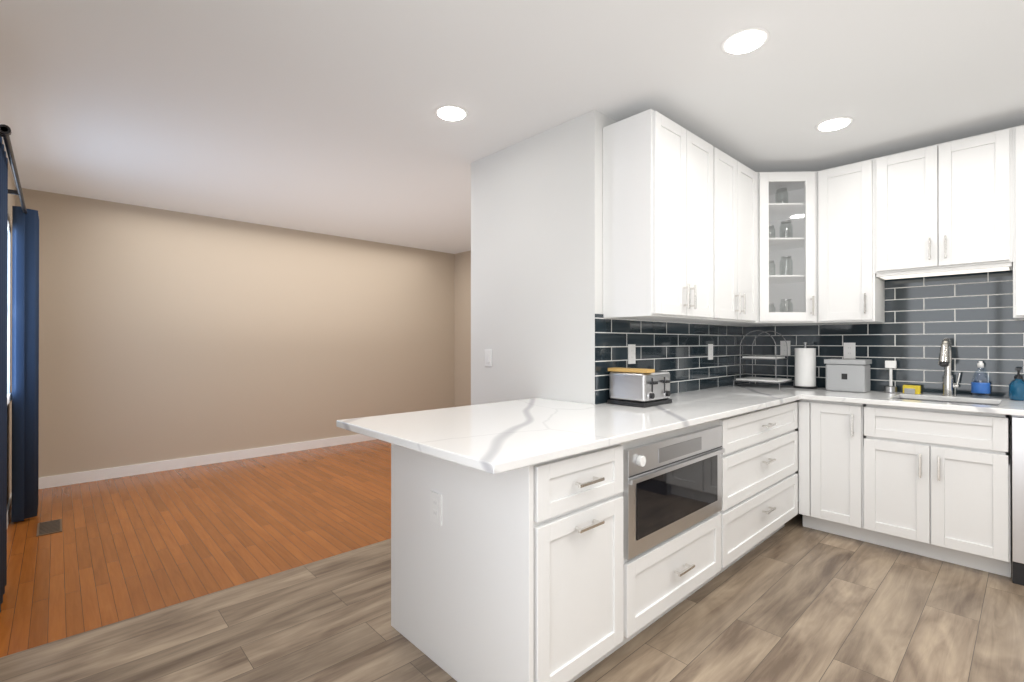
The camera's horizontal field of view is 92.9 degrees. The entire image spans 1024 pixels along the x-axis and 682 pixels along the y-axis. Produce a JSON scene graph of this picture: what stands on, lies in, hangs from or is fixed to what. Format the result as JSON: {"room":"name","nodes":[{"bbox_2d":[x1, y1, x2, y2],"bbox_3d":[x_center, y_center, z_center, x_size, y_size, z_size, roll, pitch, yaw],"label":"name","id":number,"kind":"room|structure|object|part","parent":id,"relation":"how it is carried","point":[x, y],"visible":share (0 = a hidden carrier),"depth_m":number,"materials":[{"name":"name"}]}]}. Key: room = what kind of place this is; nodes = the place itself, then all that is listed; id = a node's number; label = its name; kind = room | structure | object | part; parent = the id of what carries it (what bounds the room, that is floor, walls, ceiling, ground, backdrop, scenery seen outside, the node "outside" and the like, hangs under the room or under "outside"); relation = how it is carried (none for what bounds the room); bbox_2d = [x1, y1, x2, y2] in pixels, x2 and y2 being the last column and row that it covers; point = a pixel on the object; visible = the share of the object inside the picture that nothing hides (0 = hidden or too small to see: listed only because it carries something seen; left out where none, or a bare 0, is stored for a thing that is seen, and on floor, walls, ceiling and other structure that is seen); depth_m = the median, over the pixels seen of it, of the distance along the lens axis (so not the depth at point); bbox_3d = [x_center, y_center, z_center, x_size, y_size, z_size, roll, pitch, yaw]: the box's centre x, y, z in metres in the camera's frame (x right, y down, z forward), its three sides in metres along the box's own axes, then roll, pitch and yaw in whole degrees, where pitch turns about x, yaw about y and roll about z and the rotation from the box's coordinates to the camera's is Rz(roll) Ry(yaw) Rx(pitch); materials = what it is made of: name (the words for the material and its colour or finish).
{"room":"kitchen","nodes":[
{"label":"kitchen","id":0,"kind":"room"},
{"bbox_2d":[2,139,14,504],"bbox_3d":[-1.509,-0.020,1.170,0.100,2.516,7.880,0,0,-43],"label":"wall","id":1,"kind":"structure","parent":0,"point":[11,197],"depth_m":3.63,"materials":[{"name":"beige"}]},
{"bbox_2d":[7,495,10,526],"bbox_3d":[-3.067,1.196,2.919,0.013,0.095,2.930,0,0,-43],"label":"baseboard","id":2,"kind":"structure","parent":1,"relation":"attached to","point":[9,502],"depth_m":3.38,"materials":[{"name":"white"}]},
{"bbox_2d":[7,222,11,404],"bbox_3d":[-3.115,-0.197,2.934,0.080,1.220,1.410,0,0,-43],"label":"window","id":3,"kind":"structure","parent":1,"relation":"in","point":[9,396],"depth_m":3.41,"materials":[{"name":"white"}]},
{"bbox_2d":[0,124,38,611],"bbox_3d":[-3.002,0.153,2.956,0.152,2.140,2.530,0,0,-43],"label":"curtain","id":4,"kind":"object","parent":1,"relation":"attached to","point":[25,359],"visible":1,"depth_m":3.31,"materials":[{"name":"blue fabric"}]},
{"bbox_2d":[15,187,453,477],"bbox_3d":[-2.498,-0.007,5.569,4.460,2.516,0.100,0,0,-43],"label":"wall","id":5,"kind":"structure","parent":0,"point":[164,335],"depth_m":4.99,"materials":[{"name":"beige paint"}]},
{"bbox_2d":[38,434,375,488],"bbox_3d":[-2.459,1.203,5.524,4.458,0.095,0.014,0,0,-43],"label":"baseboard","id":6,"kind":"structure","parent":5,"relation":"attached to","point":[89,476],"depth_m":4.81,"materials":[{"name":"white wood"}]},
{"bbox_2d":[0,439,1023,681],"bbox_3d":[0.158,1.273,2.723,4.660,0.060,7.880,0,0,-43],"label":"floor","id":7,"kind":"structure","parent":0,"point":[793,599],"depth_m":2.33,"materials":[{"name":"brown wood"}]},
{"bbox_2d":[36,519,61,536],"bbox_3d":[-3.079,1.240,3.244,0.120,0.008,0.300,0,0,-43],"label":"floor vent","id":8,"kind":"object","parent":7,"relation":"in","point":[49,527],"visible":1,"depth_m":3.23,"materials":[{"name":"brown"}]},
{"bbox_2d":[391,443,533,681],"bbox_3d":[0.161,0.809,2.186,1.090,0.864,0.851,0,0,-43],"label":"peninsula end panel","id":9,"kind":"object","parent":7,"relation":"on","point":[462,593],"visible":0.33,"depth_m":1.74,"materials":[{"name":"white wood"}]},
{"bbox_2d":[430,491,441,525],"bbox_3d":[-0.292,0.640,1.867,0.008,0.116,0.072,0,0,-43],"label":"outlet","id":10,"kind":"object","parent":9,"relation":"attached to","point":[435,507],"visible":1,"depth_m":1.86,"materials":[{"name":"white plastic"}]},
{"bbox_2d":[534,443,623,681],"bbox_3d":[0.064,0.808,1.883,0.492,0.864,0.618,0,0,-43],"label":"base cabinet","id":11,"kind":"object","parent":7,"relation":"on","point":[578,571],"visible":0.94,"depth_m":1.66,"materials":[{"name":"white wood"}]},
{"bbox_2d":[607,420,724,656],"bbox_3d":[0.551,0.810,2.338,0.841,0.864,0.618,0,0,-43],"label":"base cabinet","id":12,"kind":"object","parent":7,"relation":"on","point":[671,493],"visible":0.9,"depth_m":2.07,"materials":[{"name":"white wood"}]},
{"bbox_2d":[706,401,797,583],"bbox_3d":[1.281,0.812,3.019,1.155,0.864,0.618,0,0,-43],"label":"drawer stack","id":13,"kind":"object","parent":7,"relation":"on","point":[759,480],"visible":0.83,"depth_m":2.75,"materials":[{"name":"white wood"}]},
{"bbox_2d":[336,383,803,473],"bbox_3d":[0.801,0.363,2.873,3.311,0.030,1.056,0,0,-43],"label":"countertop","id":14,"kind":"structure","parent":13,"relation":"on","point":[496,437],"depth_m":2.04,"materials":[{"name":"white stone"}]},
{"bbox_2d":[607,367,671,407],"bbox_3d":[0.716,0.248,2.702,0.283,0.198,0.257,0,0,-43],"label":"toaster","id":15,"kind":"object","parent":14,"relation":"on","point":[639,387],"visible":1,"depth_m":2.61,"materials":[{"name":"silver metal"}]},
{"bbox_2d":[733,330,793,388],"bbox_3d":[1.931,0.135,3.736,0.316,0.430,0.331,0,0,-43],"label":"wire dish rack","id":16,"kind":"object","parent":14,"relation":"on","point":[759,379],"visible":1,"depth_m":3.72,"materials":[{"name":"silver metal"}]},
{"bbox_2d":[793,342,817,388],"bbox_3d":[2.183,0.179,3.626,0.156,0.340,0.156,0,0,-43],"label":"paper towel holder","id":17,"kind":"object","parent":14,"relation":"on","point":[805,367],"visible":1,"depth_m":3.57,"materials":[{"name":"white paper"}]},
{"bbox_2d":[798,399,865,541],"bbox_3d":[2.226,0.812,3.288,0.663,0.864,0.349,0,0,-43],"label":"base cabinet","id":18,"kind":"object","parent":7,"relation":"on","point":[830,457],"visible":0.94,"depth_m":3.09,"materials":[{"name":"white wood"}]},
{"bbox_2d":[863,404,1011,577],"bbox_3d":[2.559,0.811,2.931,0.663,0.864,0.629,0,0,-43],"label":"base cabinet","id":19,"kind":"object","parent":7,"relation":"on","point":[937,484],"visible":0.83,"depth_m":2.70,"materials":[{"name":"white wood"}]},
{"bbox_2d":[804,338,1023,415],"bbox_3d":[2.934,0.278,2.532,0.661,0.598,2.307,0,0,-43],"label":"countertop","id":20,"kind":"structure","parent":19,"relation":"on","point":[948,400],"depth_m":2.97,"materials":[{"name":"white stone"}]},
{"bbox_2d":[824,359,871,392],"bbox_3d":[2.345,0.239,3.401,0.190,0.220,0.240,0,0,-43],"label":"bin","id":21,"kind":"object","parent":20,"relation":"on","point":[847,375],"visible":1,"depth_m":3.33,"materials":[{"name":"grey plastic"}]},
{"bbox_3d":[2.345,0.196,3.401,0.190,0.135,0.240,0,0,-43],"label":"lid","id":22,"kind":"part","parent":21,"relation":"part of","materials":[{"name":"grey plastic"}]},
{"bbox_2d":[885,361,896,392],"bbox_3d":[2.568,0.241,3.301,0.068,0.215,0.068,0,0,-43],"label":"stand","id":23,"kind":"object","parent":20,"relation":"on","point":[890,388],"visible":1,"depth_m":3.29,"materials":[{"name":"silver metal"}]},
{"bbox_2d":[903,385,920,393],"bbox_3d":[2.643,0.321,3.220,0.052,0.055,0.090,0,0,-43],"label":"sponge","id":24,"kind":"object","parent":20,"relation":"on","point":[911,389],"visible":1,"depth_m":3.21,"materials":[{"name":"yellow plastic"}]},
{"bbox_2d":[938,338,961,396],"bbox_3d":[2.706,0.165,3.012,0.269,0.368,0.091,0,0,-43],"label":"faucet","id":25,"kind":"object","parent":20,"relation":"on","point":[945,356],"depth_m":3.06,"materials":[{"name":"silver metal"}]},
{"bbox_2d":[971,361,989,397],"bbox_3d":[2.861,0.235,2.973,0.084,0.224,0.084,0,0,-43],"label":"dish soap bottle","id":26,"kind":"object","parent":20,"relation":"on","point":[978,387],"visible":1,"depth_m":2.96,"materials":[{"name":"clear plastic"}]},
{"bbox_2d":[1009,368,1023,400],"bbox_3d":[2.969,0.252,2.854,0.095,0.190,0.080,0,0,-43],"label":"soap dispenser","id":27,"kind":"object","parent":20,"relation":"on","point":[1016,388],"visible":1,"depth_m":2.84,"materials":[{"name":"blue glass"}]},
{"bbox_2d":[1011,415,1023,585],"bbox_3d":[2.977,0.810,2.475,0.671,0.864,0.600,0,0,-43],"label":"dishwasher","id":28,"kind":"object","parent":7,"relation":"on","point":[1017,458],"visible":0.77,"depth_m":2.48,"materials":[{"name":"silver metal"}]},
{"bbox_2d":[0,0,1023,253],"bbox_3d":[0.157,-1.313,2.730,4.660,0.080,7.880,0,0,-43],"label":"ceiling","id":29,"kind":"structure","parent":0,"point":[316,116],"depth_m":2.47,"materials":[{"name":"white paint"}]},
{"bbox_2d":[434,105,467,120],"bbox_3d":[-0.338,-1.268,2.719,0.188,0.008,0.188,0,0,-43],"label":"recessed light","id":30,"kind":"object","parent":29,"relation":"in","point":[451,112],"visible":1,"depth_m":2.71,"materials":[{"name":"white plastic"}]},
{"bbox_2d":[721,27,769,54],"bbox_3d":[0.991,-1.270,2.072,0.188,0.008,0.188,0,0,-43],"label":"recessed light","id":31,"kind":"object","parent":29,"relation":"in","point":[746,40],"visible":1,"depth_m":2.06,"materials":[{"name":"white plastic"}]},
{"bbox_2d":[815,117,852,130],"bbox_3d":[1.888,-1.268,2.855,0.188,0.008,0.188,0,0,-43],"label":"recessed light","id":32,"kind":"object","parent":29,"relation":"in","point":[836,123],"visible":1,"depth_m":2.84,"materials":[{"name":"white"}]},
{"bbox_2d":[471,110,616,404],"bbox_3d":[0.829,-0.012,3.774,2.048,2.516,1.095,0,0,-43],"label":"wall","id":33,"kind":"structure","parent":0,"point":[536,253],"depth_m":2.98,"materials":[{"name":"white paint"}]},
{"bbox_2d":[485,349,491,365],"bbox_3d":[-0.163,0.115,3.329,0.009,0.116,0.072,0,0,-43],"label":"light switch","id":34,"kind":"object","parent":33,"relation":"attached to","point":[488,357],"visible":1,"depth_m":3.32,"materials":[{"name":"white plastic"}]},
{"bbox_2d":[603,109,712,320],"bbox_3d":[0.880,-0.662,2.827,0.683,1.066,0.357,0,0,-43],"label":"upper cabinet","id":35,"kind":"object","parent":33,"relation":"attached to","point":[657,216],"visible":1,"depth_m":2.64,"materials":[{"name":"white wood"}]},
{"bbox_2d":[595,314,745,403],"bbox_3d":[1.205,0.101,3.372,2.046,0.497,0.006,0,0,-43],"label":"backsplash","id":36,"kind":"structure","parent":33,"relation":"attached to","point":[678,351],"depth_m":3.26,"materials":[{"name":"tile"}]},
{"bbox_2d":[628,344,635,363],"bbox_3d":[0.715,0.078,2.905,0.072,0.116,0.008,0,0,-43],"label":"outlet","id":37,"kind":"object","parent":36,"relation":"attached to","point":[631,353],"visible":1,"depth_m":2.90,"materials":[{"name":"white plastic"}]},
{"bbox_2d":[708,344,712,359],"bbox_3d":[1.476,0.080,3.615,0.072,0.116,0.008,0,0,-43],"label":"outlet","id":38,"kind":"object","parent":36,"relation":"attached to","point":[710,351],"visible":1,"depth_m":3.61,"materials":[{"name":"white plastic"}]},
{"bbox_2d":[667,147,756,323],"bbox_3d":[1.379,-0.660,3.294,0.683,1.066,0.357,0,0,-43],"label":"upper cabinet","id":39,"kind":"object","parent":33,"relation":"attached to","point":[734,241],"visible":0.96,"depth_m":3.16,"materials":[{"name":"white wood"}]},
{"bbox_2d":[454,250,937,501],"bbox_3d":[1.824,-0.011,4.283,0.100,2.516,7.880,0,0,-43],"label":"wall","id":40,"kind":"structure","parent":0,"point":[462,328],"depth_m":6.91,"materials":[{"name":"beige paint"}]},
{"bbox_2d":[720,171,823,325],"bbox_3d":[1.937,-0.659,3.642,0.608,1.066,0.610,0,0,-43],"label":"upper cabinet","id":41,"kind":"object","parent":40,"relation":"attached to","point":[786,248],"visible":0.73,"depth_m":3.42,"materials":[{"name":"white wood"}]},
{"bbox_2d":[817,158,884,323],"bbox_3d":[2.348,-0.660,3.385,0.357,1.066,0.330,0,0,-43],"label":"upper cabinet","id":42,"kind":"object","parent":40,"relation":"attached to","point":[850,287],"visible":0.98,"depth_m":3.29,"materials":[{"name":"white wood"}]},
{"bbox_2d":[746,270,1023,398],"bbox_3d":[2.958,-0.061,2.991,0.006,0.820,2.944,0,0,-43],"label":"backsplash","id":43,"kind":"structure","parent":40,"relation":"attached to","point":[972,319],"depth_m":3.22,"materials":[{"name":"tile"}]},
{"bbox_2d":[780,341,790,355],"bbox_3d":[2.155,0.056,3.840,0.008,0.116,0.072,0,0,-43],"label":"outlet","id":44,"kind":"object","parent":43,"relation":"attached to","point":[783,348],"visible":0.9,"depth_m":3.84,"materials":[{"name":"white plastic"}]},
{"bbox_2d":[843,343,855,358],"bbox_3d":[2.445,0.070,3.529,0.008,0.116,0.072,0,0,-43],"label":"outlet","id":45,"kind":"object","parent":43,"relation":"attached to","point":[849,351],"visible":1,"depth_m":3.53,"materials":[{"name":"white plastic"}]},
{"bbox_2d":[875,128,1012,279],"bbox_3d":[2.675,-0.806,3.036,0.357,0.777,0.628,0,0,-43],"label":"upper cabinet","id":46,"kind":"object","parent":40,"relation":"attached to","point":[943,209],"visible":1,"depth_m":2.91,"materials":[{"name":"white wood"}]},
{"bbox_2d":[876,262,1012,279],"bbox_3d":[2.677,-0.429,3.037,0.235,0.024,0.618,0,0,-43],"label":"light","id":47,"kind":"object","parent":46,"relation":"attached to","point":[980,267],"depth_m":2.97,"materials":[{"name":"white plastic"}]},
{"bbox_2d":[1013,125,1023,319],"bbox_3d":[3.139,-0.663,2.538,0.357,1.066,0.732,0,0,-43],"label":"upper cabinet","id":48,"kind":"object","parent":40,"relation":"attached to","point":[1018,222],"visible":1,"depth_m":2.69,"materials":[{"name":"white wood"}]}
]}

